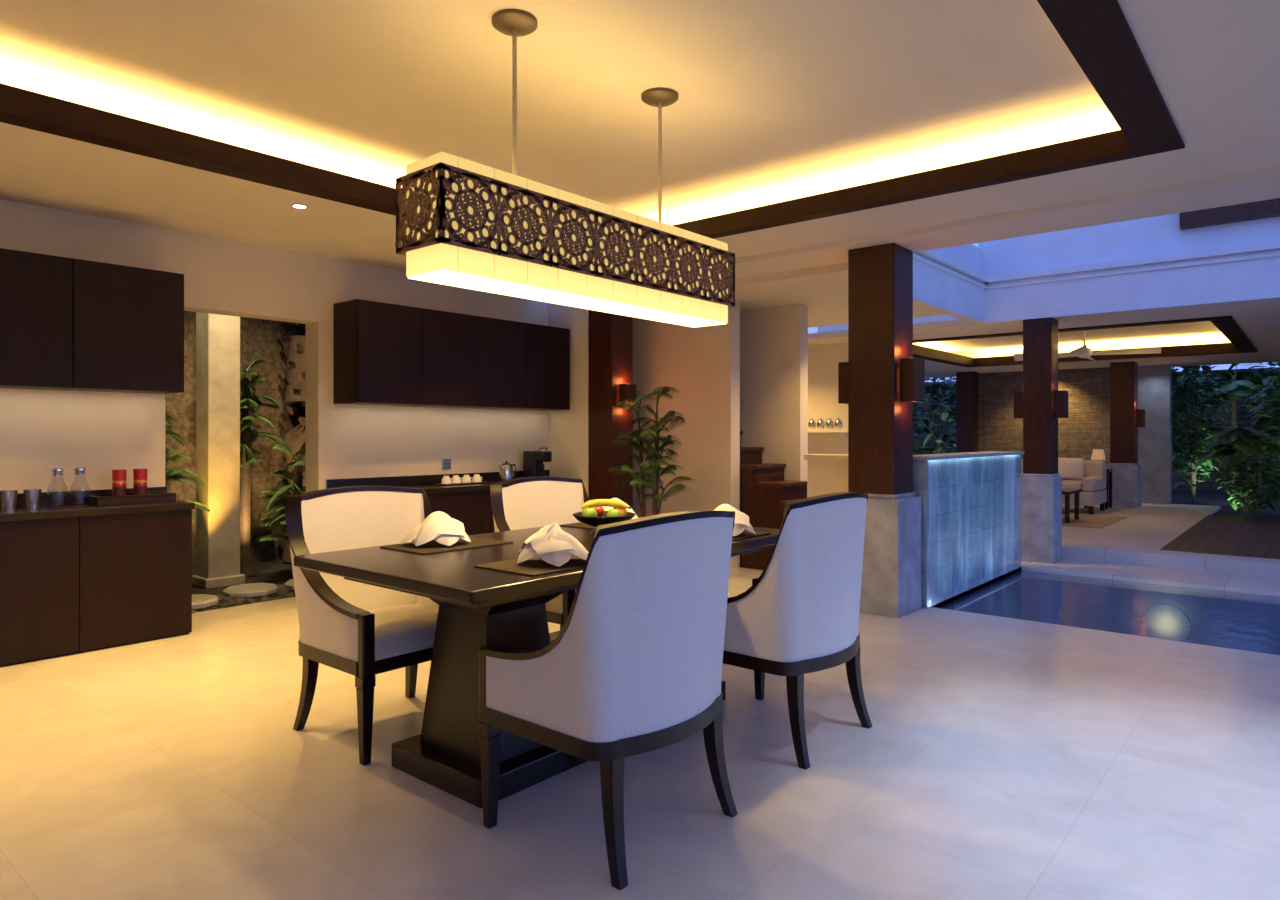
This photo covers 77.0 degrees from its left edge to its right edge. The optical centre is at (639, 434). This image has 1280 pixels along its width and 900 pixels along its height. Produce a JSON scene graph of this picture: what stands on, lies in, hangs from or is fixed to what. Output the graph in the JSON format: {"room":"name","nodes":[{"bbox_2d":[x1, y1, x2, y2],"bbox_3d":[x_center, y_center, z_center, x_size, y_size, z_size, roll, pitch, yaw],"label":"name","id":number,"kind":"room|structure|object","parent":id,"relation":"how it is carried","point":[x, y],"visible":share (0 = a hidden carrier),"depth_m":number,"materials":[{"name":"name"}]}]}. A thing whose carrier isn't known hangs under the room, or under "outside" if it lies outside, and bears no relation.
{"room":"dining room","nodes":[
{"label":"dining room","id":0,"kind":"room"},
{"bbox_2d":[165,311,305,569],"bbox_3d":[-4.354,-0.445,7.549,0.200,3.430,4.900,0,0,40],"label":"wall","id":1,"kind":"structure","parent":0,"point":[263,339],"depth_m":8.03,"materials":[{"name":"stone"}]},
{"bbox_2d":[192,559,290,611],"bbox_3d":[-3.590,1.315,6.903,2.400,0.090,4.900,0,0,40],"label":"courtyard","id":2,"kind":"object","parent":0,"point":[277,572],"visible":0.11,"depth_m":7.27,"materials":[{"name":"soil"}]},
{"bbox_2d":[165,413,186,454],"bbox_3d":[-4.223,0.249,6.947,0.607,2.044,0.556,0,0,2],"label":"palm","id":3,"kind":"object","parent":2,"relation":"on","point":[167,431],"visible":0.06,"depth_m":6.95,"materials":[{"name":"green plant"}]},
{"bbox_2d":[165,445,210,557],"bbox_3d":[-3.814,0.647,6.316,0.722,1.248,0.811,0,0,-42],"label":"palm","id":4,"kind":"object","parent":2,"relation":"on","point":[174,474],"visible":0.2,"depth_m":6.32,"materials":[{"name":"green plant"}]},
{"bbox_2d":[192,312,244,588],"bbox_3d":[-3.584,-0.445,6.832,0.320,3.430,0.320,0,0,40],"label":"post","id":5,"kind":"object","parent":2,"relation":"on","point":[217,336],"visible":0.73,"depth_m":6.73,"materials":[{"name":"stone"}]},
{"bbox_2d":[192,584,295,612],"bbox_3d":[-2.975,1.256,6.317,0.595,0.048,2.064,0,0,40],"label":"pebble bed","id":6,"kind":"object","parent":2,"relation":"on","point":[284,592],"visible":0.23,"depth_m":6.12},
{"bbox_2d":[192,594,217,608],"bbox_3d":[-3.287,1.218,5.868,0.394,0.045,0.388,0,0,40],"label":"stepping stone","id":7,"kind":"object","parent":6,"relation":"on","point":[198,600],"visible":0.46,"depth_m":5.84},
{"bbox_2d":[222,583,277,596],"bbox_3d":[-3.056,1.218,6.327,0.394,0.045,0.388,0,0,40],"label":"stepping stone","id":8,"kind":"object","parent":6,"relation":"on","point":[251,589],"visible":1,"depth_m":6.22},
{"bbox_2d":[240,359,285,570],"bbox_3d":[-3.665,0.271,7.568,0.641,1.999,0.588,0,0,7],"label":"palm","id":9,"kind":"object","parent":2,"relation":"on","point":[246,380],"visible":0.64,"depth_m":7.51,"materials":[{"name":"green plant"}]},
{"bbox_2d":[256,442,305,578],"bbox_3d":[-2.981,0.665,7.088,0.729,1.212,0.634,0,0,-19],"label":"palm","id":10,"kind":"object","parent":2,"relation":"on","point":[298,465],"visible":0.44,"depth_m":7.01,"materials":[{"name":"green plant"}]},
{"bbox_2d":[280,322,305,562],"bbox_3d":[-3.322,-0.335,8.117,0.571,3.253,0.571,0,0,40],"label":"palm","id":11,"kind":"object","parent":2,"relation":"on","point":[295,368],"visible":0.21,"depth_m":7.90,"materials":[{"name":"green plant"}]},
{"bbox_2d":[0,199,547,492],"bbox_3d":[-3.357,-0.210,5.166,0.200,2.900,7.950,0,0,40],"label":"wall","id":12,"kind":"structure","parent":0,"point":[41,431],"depth_m":5.74,"materials":[{"name":"beige paint"}]},
{"bbox_2d":[0,248,183,393],"bbox_3d":[-3.577,-0.645,4.504,0.320,0.750,1.785,0,0,40],"label":"upper cabinet","id":13,"kind":"object","parent":12,"relation":"attached to","point":[70,324],"visible":1,"depth_m":4.69,"materials":[{"name":"brown wood"}]},
{"bbox_2d":[442,458,450,468],"bbox_3d":[-1.681,0.250,6.983,0.012,0.090,0.090,0,0,40],"label":"power socket","id":14,"kind":"object","parent":12,"relation":"attached to","point":[446,463],"visible":1,"depth_m":6.98,"materials":[{"name":"plastic"}]},
{"bbox_2d":[333,299,569,409],"bbox_3d":[-1.512,-0.625,6.913,0.360,0.770,2.200,0,0,40],"label":"upper cabinet","id":15,"kind":"object","parent":12,"relation":"attached to","point":[387,354],"visible":1,"depth_m":6.52,"materials":[{"name":"brown wood"}]},
{"bbox_2d":[548,303,588,497],"bbox_3d":[-0.600,-0.060,7.844,0.550,2.600,0.300,0,0,40],"label":"wall","id":16,"kind":"structure","parent":0,"point":[568,430],"depth_m":7.67,"materials":[{"name":"beige paint"}]},
{"bbox_2d":[0,561,1279,899],"bbox_3d":[0.027,1.300,4.366,8.800,0.120,11.100,0,0,40],"label":"floor","id":17,"kind":"structure","parent":0,"point":[1001,758],"depth_m":2.84,"materials":[{"name":"tile"}]},
{"bbox_2d":[0,509,191,666],"bbox_3d":[-3.529,0.850,4.464,0.435,0.780,1.785,0,0,40],"label":"base cabinet","id":18,"kind":"object","parent":17,"relation":"on","point":[69,585],"visible":1,"depth_m":4.59,"materials":[{"name":"brown wood"}]},
{"bbox_2d":[0,487,194,521],"bbox_3d":[-3.520,0.400,4.463,0.460,0.120,1.795,0,0,40],"label":"countertop","id":19,"kind":"structure","parent":18,"relation":"on","point":[45,511],"depth_m":4.72,"materials":[{"name":"brown wood"}]},
{"bbox_2d":[0,490,17,510],"bbox_3d":[-3.532,0.365,4.495,0.086,0.110,0.086,0,0,40],"label":"tumbler","id":20,"kind":"object","parent":19,"relation":"on","point":[8,498],"visible":1,"depth_m":4.47,"materials":[{"name":"metal"}]},
{"bbox_2d":[23,489,41,508],"bbox_3d":[-3.461,0.365,4.579,0.086,0.110,0.086,0,0,40],"label":"tumbler","id":21,"kind":"object","parent":19,"relation":"on","point":[32,497],"visible":1,"depth_m":4.55,"materials":[{"name":"metal"}]},
{"bbox_2d":[48,468,63,507],"bbox_3d":[-3.383,0.306,4.671,0.100,0.228,0.100,0,0,40],"label":"carafe","id":22,"kind":"object","parent":19,"relation":"on","point":[56,471],"visible":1,"depth_m":4.66,"materials":[{"name":"clear glass"}]},
{"bbox_2d":[70,468,88,506],"bbox_3d":[-3.312,0.306,4.755,0.100,0.228,0.100,0,0,40],"label":"carafe","id":23,"kind":"object","parent":19,"relation":"on","point":[78,471],"visible":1,"depth_m":4.73,"materials":[{"name":"clear glass"}]},
{"bbox_2d":[84,491,175,505],"bbox_3d":[-3.154,0.393,4.981,0.250,0.055,0.430,0,0,40],"label":"tray","id":24,"kind":"object","parent":19,"relation":"on","point":[157,496],"visible":0.98,"depth_m":4.89,"materials":[{"name":"brown wood"}]},
{"bbox_2d":[112,469,126,495],"bbox_3d":[-3.192,0.296,4.928,0.078,0.168,0.078,0,0,40],"label":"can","id":25,"kind":"object","parent":24,"relation":"on","point":[118,475],"visible":0.91,"depth_m":4.90,"materials":[{"name":"metal"}]},
{"bbox_2d":[133,469,147,494],"bbox_3d":[-3.118,0.296,5.016,0.078,0.168,0.078,0,0,40],"label":"can","id":26,"kind":"object","parent":24,"relation":"on","point":[139,475],"visible":0.91,"depth_m":4.99,"materials":[{"name":"metal"}]},
{"bbox_2d":[285,486,438,765],"bbox_3d":[-1.064,0.736,3.429,0.613,1.009,0.713,0,0,40],"label":"dining chair","id":27,"kind":"object","parent":17,"relation":"on","point":[363,631],"visible":0.71,"depth_m":3.32,"materials":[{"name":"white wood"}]},
{"bbox_2d":[427,490,494,534],"bbox_3d":[-1.483,0.850,6.882,0.435,0.780,2.290,0,0,40],"label":"base cabinet","id":28,"kind":"object","parent":17,"relation":"on","point":[473,509],"visible":0.12,"depth_m":6.63,"materials":[{"name":"brown wood"}]},
{"bbox_2d":[326,470,549,493],"bbox_3d":[-1.477,0.400,6.877,0.460,0.120,2.310,0,0,40],"label":"countertop","id":29,"kind":"structure","parent":28,"relation":"on","point":[426,482],"depth_m":6.61,"materials":[{"name":"stone"}]},
{"bbox_2d":[434,481,491,485],"bbox_3d":[-1.513,0.414,6.881,0.160,0.012,0.490,0,0,40],"label":"tray","id":30,"kind":"object","parent":29,"relation":"on","point":[482,482],"visible":0.87,"depth_m":6.78,"materials":[{"name":"black plastic"}]},
{"bbox_2d":[498,461,516,481],"bbox_3d":[-1.188,0.326,7.203,0.160,0.188,0.155,0,0,-6],"label":"kettle","id":31,"kind":"object","parent":29,"relation":"on","point":[506,472],"visible":0.84,"depth_m":7.15,"materials":[{"name":"silver metal"}]},
{"bbox_2d":[523,447,551,476],"bbox_3d":[-0.952,0.268,7.513,0.280,0.305,0.140,0,0,40],"label":"coffee machine","id":32,"kind":"object","parent":29,"relation":"on","point":[533,461],"visible":0.73,"depth_m":7.47,"materials":[{"name":"black plastic"}]},
{"bbox_2d":[294,517,779,807],"bbox_3d":[-0.268,0.845,3.384,1.060,0.790,1.920,0,0,40],"label":"dining table","id":33,"kind":"object","parent":17,"relation":"on","point":[479,607],"visible":0.55,"depth_m":2.88,"materials":[{"name":"brown wood"}]},
{"bbox_2d":[380,536,512,554],"bbox_3d":[-0.784,0.448,3.284,0.300,0.005,0.440,0,0,40],"label":"placemat","id":34,"kind":"object","parent":33,"relation":"on","point":[431,547],"visible":0.93,"depth_m":3.24,"materials":[{"name":"fabric"}]},
{"bbox_2d":[400,511,470,546],"bbox_3d":[-0.832,0.375,3.272,0.277,0.129,0.232,0,0,-19],"label":"napkin","id":35,"kind":"object","parent":34,"relation":"on","point":[438,526],"visible":1,"depth_m":3.21,"materials":[{"name":"white fabric"}]},
{"bbox_2d":[474,555,585,575],"bbox_3d":[-0.313,0.448,2.819,0.300,0.005,0.440,0,0,40],"label":"placemat","id":36,"kind":"object","parent":33,"relation":"on","point":[533,566],"visible":0.49,"depth_m":2.72,"materials":[{"name":"fabric"}]},
{"bbox_2d":[517,523,588,566],"bbox_3d":[-0.295,0.372,2.806,0.277,0.133,0.232,0,0,-38],"label":"napkin","id":37,"kind":"object","parent":36,"relation":"on","point":[552,544],"visible":0.98,"depth_m":2.73,"materials":[{"name":"white fabric"}]},
{"bbox_2d":[560,523,594,528],"bbox_3d":[-0.138,0.448,4.047,0.300,0.005,0.440,0,0,40],"label":"placemat","id":38,"kind":"object","parent":33,"relation":"on","point":[576,525],"visible":0.24,"depth_m":3.95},
{"bbox_2d":[602,498,637,518],"bbox_3d":[-0.123,0.379,4.062,0.277,0.121,0.232,0,0,42],"label":"napkin","id":39,"kind":"object","parent":38,"relation":"on","point":[617,499],"visible":0.11,"depth_m":4.03,"materials":[{"name":"white fabric"}]},
{"bbox_2d":[572,511,635,534],"bbox_3d":[-0.164,0.405,3.676,0.290,0.090,0.290,0,0,40],"label":"fruit bowl","id":40,"kind":"object","parent":33,"relation":"on","point":[592,521],"visible":0.56,"depth_m":3.57,"materials":[{"name":"black plastic"}]},
{"bbox_2d":[582,505,596,516],"bbox_3d":[-0.228,0.354,3.632,0.072,0.074,0.072,0,0,40],"label":"fruit","id":41,"kind":"object","parent":40,"relation":"in","point":[591,512],"visible":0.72,"depth_m":3.61,"materials":[{"name":"green plant"}]},
{"bbox_2d":[592,506,604,516],"bbox_3d":[-0.198,0.354,3.744,0.071,0.072,0.071,0,0,40],"label":"fruit","id":42,"kind":"object","parent":40,"relation":"in","point":[600,510],"visible":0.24,"depth_m":3.72,"materials":[{"name":"red plant"}]},
{"bbox_2d":[582,499,630,508],"bbox_3d":[-0.154,0.317,3.684,0.229,0.047,0.038,0,0,-10],"label":"banana","id":43,"kind":"object","parent":40,"relation":"in","point":[597,502],"visible":0.98,"depth_m":3.67,"materials":[{"name":"yellow plant"}]},
{"bbox_2d":[606,507,620,516],"bbox_3d":[-0.118,0.359,3.637,0.069,0.070,0.069,0,0,40],"label":"fruit","id":44,"kind":"object","parent":40,"relation":"in","point":[614,512],"visible":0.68,"depth_m":3.61,"materials":[{"name":"green plant"}]},
{"bbox_2d":[732,530,770,540],"bbox_3d":[0.340,0.448,3.590,0.300,0.005,0.440,0,0,40],"label":"placemat","id":45,"kind":"object","parent":33,"relation":"on","point":[745,534],"visible":0.24,"depth_m":3.60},
{"bbox_2d":[715,504,754,535],"bbox_3d":[0.374,0.374,3.594,0.277,0.131,0.232,0,0,4],"label":"napkin","id":46,"kind":"object","parent":45,"relation":"on","point":[741,522],"visible":0.48,"depth_m":3.54,"materials":[{"name":"white fabric"}]},
{"bbox_2d":[490,477,588,629],"bbox_3d":[-0.373,0.736,4.246,0.613,1.009,0.713,0,0,40],"label":"dining chair","id":47,"kind":"object","parent":17,"relation":"on","point":[524,502],"visible":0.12,"depth_m":4.36,"materials":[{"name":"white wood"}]},
{"bbox_2d":[478,510,737,890],"bbox_3d":[-0.079,0.736,2.589,0.613,1.009,0.713,0,0,40],"label":"dining chair","id":48,"kind":"object","parent":17,"relation":"on","point":[634,667],"visible":1,"depth_m":2.32,"materials":[{"name":"fabric"}]},
{"bbox_2d":[589,310,632,509],"bbox_3d":[-0.276,-0.040,7.569,0.300,2.560,0.300,0,0,40],"label":"column","id":49,"kind":"structure","parent":17,"relation":"on","point":[610,335],"depth_m":7.46,"materials":[{"name":"brown wood"}]},
{"bbox_2d":[619,384,635,407],"bbox_3d":[-0.120,-0.360,7.451,0.090,0.220,0.160,0,0,40],"label":"wall sconce","id":50,"kind":"object","parent":49,"relation":"attached to","point":[626,391],"visible":0.56,"depth_m":7.40,"materials":[{"name":"brown metal"}]},
{"bbox_2d":[608,386,694,516],"bbox_3d":[0.110,0.409,7.080,0.752,1.662,0.792,0,0,40],"label":"potted palm","id":51,"kind":"object","parent":17,"relation":"on","point":[654,466],"visible":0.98,"depth_m":7.01,"materials":[{"name":"green plant"}]},
{"bbox_2d":[740,431,806,569],"bbox_3d":[1.339,0.520,7.549,2.270,1.440,0.535,0,0,40],"label":"staircase","id":52,"kind":"structure","parent":17,"relation":"on","point":[764,491],"depth_m":7.46,"materials":[{"name":"brown wood"}]},
{"bbox_2d":[723,492,872,769],"bbox_3d":[0.590,0.736,3.379,0.613,1.009,0.713,0,0,40],"label":"dining chair","id":53,"kind":"object","parent":17,"relation":"on","point":[799,617],"visible":0.77,"depth_m":3.08,"materials":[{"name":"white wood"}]},
{"bbox_2d":[848,243,920,617],"bbox_3d":[1.713,-0.040,5.739,0.440,2.560,0.415,0,0,40],"label":"column","id":54,"kind":"structure","parent":17,"relation":"on","point":[880,277],"depth_m":5.59,"materials":[{"name":"brown wood"}]},
{"bbox_2d":[838,362,847,403],"bbox_3d":[1.549,-0.380,5.894,0.110,0.300,0.200,0,0,40],"label":"wall sconce","id":55,"kind":"object","parent":54,"relation":"attached to","point":[842,366],"visible":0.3,"depth_m":5.83,"materials":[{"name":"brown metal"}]},
{"bbox_2d":[900,357,924,402],"bbox_3d":[1.893,-0.380,5.603,0.110,0.300,0.200,0,0,40],"label":"wall sconce","id":56,"kind":"object","parent":54,"relation":"attached to","point":[912,370],"visible":1,"depth_m":5.53,"materials":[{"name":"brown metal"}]},
{"bbox_2d":[913,451,1023,609],"bbox_3d":[2.733,0.748,6.739,0.285,1.185,2.400,0,0,40],"label":"wall","id":57,"kind":"structure","parent":17,"relation":"on","point":[971,501],"depth_m":6.42,"materials":[{"name":"tile"}]},
{"bbox_2d":[0,0,1279,270],"bbox_3d":[-0.939,-1.510,2.760,7.000,0.300,7.400,0,0,40],"label":"ceiling","id":58,"kind":"structure","parent":0,"point":[779,101],"depth_m":3.79,"materials":[{"name":"paint"}]},
{"bbox_2d":[290,203,308,208],"bbox_3d":[-2.014,-1.355,4.757,0.104,0.010,0.104,0,0,40],"label":"recessed light","id":59,"kind":"object","parent":58,"relation":"in","point":[295,205],"visible":1,"depth_m":4.75,"materials":[{"name":"white ceramic"}]},
{"bbox_2d":[395,9,734,327],"bbox_3d":[-0.197,-1.085,3.467,0.272,1.050,1.786,0,0,40],"label":"pendant lamp","id":60,"kind":"object","parent":58,"relation":"hanging from","point":[469,224],"visible":1,"depth_m":3.12,"materials":[{"name":"brown"}]},
{"bbox_2d":[408,269,726,327],"bbox_3d":[-0.197,-0.563,3.467,0.206,0.006,1.720,0,0,40],"label":"diffuser","id":61,"kind":"object","parent":60,"relation":"attached to","point":[473,279],"depth_m":3.25,"materials":[{"name":"white"}]},
{"bbox_2d":[0,0,1184,238],"bbox_3d":[-0.698,-1.403,2.902,3.845,0.115,5.530,0,0,40],"label":"trim","id":62,"kind":"structure","parent":58,"relation":"attached to","point":[1098,34],"depth_m":3.88,"materials":[{"name":"brown wood"}]},
{"bbox_2d":[633,299,739,568],"bbox_3d":[0.390,-0.010,7.891,1.300,2.500,0.150,0,0,40],"label":"wall","id":63,"kind":"structure","parent":0,"point":[702,363],"depth_m":7.67,"materials":[{"name":"beige paint"}]},
{"bbox_2d":[740,304,807,480],"bbox_3d":[0.414,-0.010,8.787,3.080,2.500,0.150,0,0,40],"label":"wall","id":64,"kind":"structure","parent":0,"point":[773,340],"depth_m":7.90,"materials":[{"name":"beige paint"}]},
{"bbox_2d":[804,454,847,497],"bbox_3d":[1.723,0.700,6.402,0.800,1.080,0.240,0,0,40],"label":"wall","id":65,"kind":"structure","parent":0,"point":[826,473],"depth_m":6.46,"materials":[{"name":"beige paint"}]},
{"bbox_2d":[808,342,847,454],"bbox_3d":[1.641,-0.010,10.762,3.000,2.260,0.150,0,0,40],"label":"wall","id":66,"kind":"structure","parent":0,"point":[823,359],"depth_m":10.07,"materials":[{"name":"beige paint"}]},
{"bbox_2d":[808,429,847,437],"bbox_3d":[2.103,-0.015,10.109,1.350,0.110,0.250,0,0,40],"label":"wall shelf","id":67,"kind":"object","parent":66,"relation":"attached to","point":[844,432],"visible":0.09,"depth_m":9.77,"materials":[{"name":"beige paint"}]},
{"bbox_2d":[735,262,946,327],"bbox_3d":[0.814,-1.310,8.625,4.500,0.100,2.780,0,0,40],"label":"ceiling","id":68,"kind":"structure","parent":0,"point":[824,289],"depth_m":7.11,"materials":[{"name":"paint"}]},
{"bbox_2d":[913,244,988,323],"bbox_3d":[2.583,-1.525,7.194,0.250,0.770,2.880,0,0,40],"label":"wall","id":69,"kind":"structure","parent":0,"point":[950,281],"depth_m":7.46,"materials":[{"name":"paint"}]},
{"bbox_2d":[729,166,1279,279],"bbox_3d":[1.905,-1.415,5.541,6.250,0.190,0.520,0,0,40],"label":"ceiling beam","id":70,"kind":"structure","parent":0,"point":[1263,184],"depth_m":4.95,"materials":[{"name":"paint"}]},
{"bbox_2d":[808,299,1279,377],"bbox_3d":[7.106,-1.300,10.100,12.200,0.320,7.400,0,0,40],"label":"ceiling","id":71,"kind":"structure","parent":0,"point":[1259,321],"depth_m":10.98,"materials":[{"name":"paint"}]},
{"bbox_2d":[913,316,1257,366],"bbox_3d":[5.544,-1.192,10.537,3.850,0.135,4.250,0,0,40],"label":"trim","id":72,"kind":"structure","parent":71,"relation":"attached to","point":[1240,343],"depth_m":11.20,"materials":[{"name":"brown wood"}]},
{"bbox_2d":[1013,330,1160,361],"bbox_3d":[5.870,-1.215,10.621,1.329,0.410,1.329,0,0,-12],"label":"ceiling fan","id":73,"kind":"object","parent":71,"relation":"hanging from","point":[1084,352],"visible":0.85,"depth_m":10.47,"materials":[{"name":"white ceramic"}]},
{"bbox_2d":[978,364,1171,504],"bbox_3d":[7.316,-0.010,14.101,3.350,2.260,0.220,0,0,40],"label":"wall","id":74,"kind":"structure","parent":0,"point":[1086,428],"depth_m":13.68,"materials":[{"name":"stone"}]},
{"bbox_2d":[913,367,1279,491],"bbox_3d":[11.845,-0.060,17.093,20.000,2.600,0.200,0,0,40],"label":"wall","id":75,"kind":"structure","parent":0,"point":[1244,417],"depth_m":16.82,"materials":[{"name":"plant"}]},
{"bbox_2d":[977,213,1279,324],"bbox_3d":[6.417,-2.250,5.803,7.700,2.220,0.250,0,0,40],"label":"wall","id":76,"kind":"structure","parent":0,"point":[1151,263],"depth_m":7.38,"materials":[{"name":"paint"}]},
{"bbox_2d":[1180,198,1279,229],"bbox_3d":[6.306,-1.970,5.864,3.950,0.280,0.100,0,0,40],"label":"trim","id":77,"kind":"structure","parent":76,"relation":"attached to","point":[1270,208],"depth_m":6.87,"materials":[{"name":"brown wood"}]},
{"bbox_2d":[1021,559,1279,654],"bbox_3d":[5.816,1.540,4.667,7.150,0.600,3.160,0,0,40],"label":"swimming pool","id":78,"kind":"object","parent":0,"point":[1232,611],"visible":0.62,"depth_m":6.99,"materials":[{"name":"liquid"}]},
{"bbox_2d":[1142,604,1190,641],"bbox_3d":[4.467,1.610,6.826,0.356,0.356,0.008,0,0,40],"label":"pool light","id":79,"kind":"object","parent":78,"relation":"attached to","point":[1160,621],"visible":0.8,"depth_m":6.82,"materials":[{"name":"glass"}]},
{"bbox_2d":[1062,503,1279,577],"bbox_3d":[7.074,1.240,10.062,12.200,0.240,6.700,0,0,40],"label":"floor","id":80,"kind":"structure","parent":0,"point":[1136,539],"depth_m":8.30,"materials":[{"name":"tile"}]},
{"bbox_2d":[956,371,977,452],"bbox_3d":[5.949,-0.010,14.616,0.400,2.260,0.400,0,0,40],"label":"column","id":81,"kind":"structure","parent":80,"relation":"on","point":[966,382],"depth_m":14.51,"materials":[{"name":"brown wood"}]},
{"bbox_2d":[1021,317,1061,563],"bbox_3d":[3.967,0.050,7.962,0.310,2.380,0.320,0,0,40],"label":"column","id":82,"kind":"structure","parent":80,"relation":"on","point":[1041,482],"depth_m":7.85,"materials":[{"name":"brown wood"}]},
{"bbox_2d":[1013,392,1022,417],"bbox_3d":[3.829,-0.300,8.078,0.100,0.260,0.170,0,0,40],"label":"wall sconce","id":83,"kind":"object","parent":82,"relation":"attached to","point":[1017,396],"visible":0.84,"depth_m":8.02,"materials":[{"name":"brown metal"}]},
{"bbox_2d":[1054,390,1067,417],"bbox_3d":[4.104,-0.300,7.845,0.100,0.260,0.170,0,0,40],"label":"wall sconce","id":84,"kind":"object","parent":82,"relation":"attached to","point":[1060,397],"visible":1,"depth_m":7.79,"materials":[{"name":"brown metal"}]},
{"bbox_2d":[1021,459,1106,514],"bbox_3d":[5.946,0.750,12.181,1.820,0.740,0.920,0,0,40],"label":"sofa","id":85,"kind":"object","parent":80,"relation":"on","point":[1093,492],"visible":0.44,"depth_m":11.49,"materials":[{"name":"fabric"}]},
{"bbox_2d":[1058,457,1083,479],"bbox_3d":[6.359,0.500,11.911,0.400,0.340,0.133,0,0,40],"label":"cushion","id":86,"kind":"object","parent":85,"relation":"on","point":[1068,468],"visible":0.89,"depth_m":11.85,"materials":[{"name":"fabric"}]},
{"bbox_2d":[1062,480,1082,490],"bbox_3d":[6.154,0.735,11.842,0.745,0.130,0.670,0,0,40],"label":"seat cushion","id":87,"kind":"object","parent":85,"relation":"on","point":[1068,484],"depth_m":11.44,"materials":[{"name":"fabric"}]},
{"bbox_2d":[1062,513,1126,528],"bbox_3d":[5.224,1.114,10.972,2.200,0.012,1.700,0,0,40],"label":"rug","id":88,"kind":"object","parent":80,"relation":"on","point":[1085,520],"visible":0.36,"depth_m":10.42,"materials":[{"name":"fabric"}]},
{"bbox_2d":[1062,488,1080,522],"bbox_3d":[5.330,0.909,10.555,0.700,0.398,0.600,0,0,40],"label":"coffee table","id":89,"kind":"object","parent":88,"relation":"on","point":[1067,492],"visible":0.48,"depth_m":10.29,"materials":[{"name":"brown wood"}]},
{"bbox_2d":[1084,469,1112,508],"bbox_3d":[7.027,0.820,12.328,0.340,0.600,0.340,0,0,40],"label":"side table","id":90,"kind":"object","parent":80,"relation":"on","point":[1108,504],"visible":0.47,"depth_m":12.22,"materials":[{"name":"brown wood"}]},
{"bbox_2d":[1091,449,1105,460],"bbox_3d":[7.027,0.370,12.328,0.200,0.300,0.200,0,0,40],"label":"table lamp","id":91,"kind":"object","parent":90,"relation":"on","point":[1097,454],"visible":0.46,"depth_m":12.26,"materials":[{"name":"white fabric"}]},
{"bbox_2d":[1106,361,1141,507],"bbox_3d":[7.636,-0.010,12.684,0.430,2.260,0.430,0,0,40],"label":"column","id":92,"kind":"structure","parent":80,"relation":"on","point":[1127,472],"depth_m":12.54,"materials":[{"name":"brown wood"}]},
{"bbox_2d":[1135,409,1144,426],"bbox_3d":[7.801,-0.260,12.538,0.110,0.280,0.200,0,0,40],"label":"wall sconce","id":93,"kind":"object","parent":92,"relation":"attached to","point":[1139,413],"visible":1,"depth_m":12.46,"materials":[{"name":"brown wood"}]},
{"bbox_2d":[1160,515,1279,558],"bbox_3d":[8.879,1.230,7.551,6.200,0.220,4.500,0,0,40],"label":"wooden deck","id":94,"kind":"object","parent":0,"point":[1256,537],"visible":0.7,"depth_m":8.70,"materials":[{"name":"brown wood"}]},
{"bbox_2d":[1172,489,1279,518],"bbox_3d":[11.430,1.260,15.054,18.000,0.200,10.250,0,0,40],"label":"garden","id":95,"kind":"object","parent":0,"point":[1179,496],"visible":0.1,"depth_m":13.82,"materials":[{"name":"plant"}]},
{"bbox_2d":[913,377,955,454],"bbox_3d":[6.377,-0.148,17.135,2.440,2.617,2.352,0,0,40],"label":"tree","id":96,"kind":"object","parent":95,"relation":"on","point":[933,390],"visible":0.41,"depth_m":17.01,"materials":[{"name":"green plant"}]},
{"bbox_2d":[1172,365,1216,459],"bbox_3d":[10.511,-0.744,16.386,2.186,3.808,2.123,0,0,21],"label":"tree","id":97,"kind":"object","parent":95,"relation":"on","point":[1204,367],"visible":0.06,"depth_m":15.90,"materials":[{"name":"green plant"}]},
{"bbox_2d":[1172,366,1229,502],"bbox_3d":[9.336,-0.133,13.687,1.175,2.588,1.153,0,0,40],"label":"leafy shrub","id":98,"kind":"object","parent":95,"relation":"on","point":[1189,372],"visible":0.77,"depth_m":13.60,"materials":[{"name":"green plant"}]},
{"bbox_2d":[1186,363,1277,498],"bbox_3d":[10.775,-0.130,14.610,1.445,2.581,1.588,0,0,40],"label":"palm","id":99,"kind":"object","parent":95,"relation":"on","point":[1234,382],"visible":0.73,"depth_m":14.54,"materials":[{"name":"green plant"}]},
{"bbox_2d":[1188,417,1279,511],"bbox_3d":[9.110,0.444,12.105,1.456,1.434,1.429,0,0,40],"label":"palm","id":100,"kind":"object","parent":95,"relation":"on","point":[1271,438],"visible":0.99,"depth_m":11.96,"materials":[{"name":"green plant"}]},
{"bbox_2d":[1216,448,1279,516],"bbox_3d":[8.639,0.677,11.345,0.921,0.973,1.031,0,0,40],"label":"leafy shrub","id":101,"kind":"object","parent":95,"relation":"on","point":[1248,487],"visible":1,"depth_m":11.29,"materials":[{"name":"green plant"}]},
{"bbox_2d":[1245,362,1279,468],"bbox_3d":[12.528,-0.677,14.744,2.297,3.674,2.205,0,0,40],"label":"tree","id":102,"kind":"object","parent":95,"relation":"on","point":[1263,369],"visible":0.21,"depth_m":15.31,"materials":[{"name":"green plant"}]},
{"bbox_2d":[1249,362,1279,485],"bbox_3d":[10.535,-0.063,13.067,1.022,2.449,1.051,0,0,40],"label":"leafy shrub","id":103,"kind":"object","parent":95,"relation":"on","point":[1271,378],"visible":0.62,"depth_m":13.15,"materials":[{"name":"green plant"}]},
{"label":"outside","id":104,"kind":"structure","parent":0,"visible":0},
{"bbox_2d":[957,580,1020,618],"bbox_3d":[6.460,2.090,7.633,60.000,0.300,70.000,0,0,40],"label":"pool water","id":105,"kind":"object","parent":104,"point":[1005,602],"depth_m":9.20,"materials":[{"name":"liquid"}]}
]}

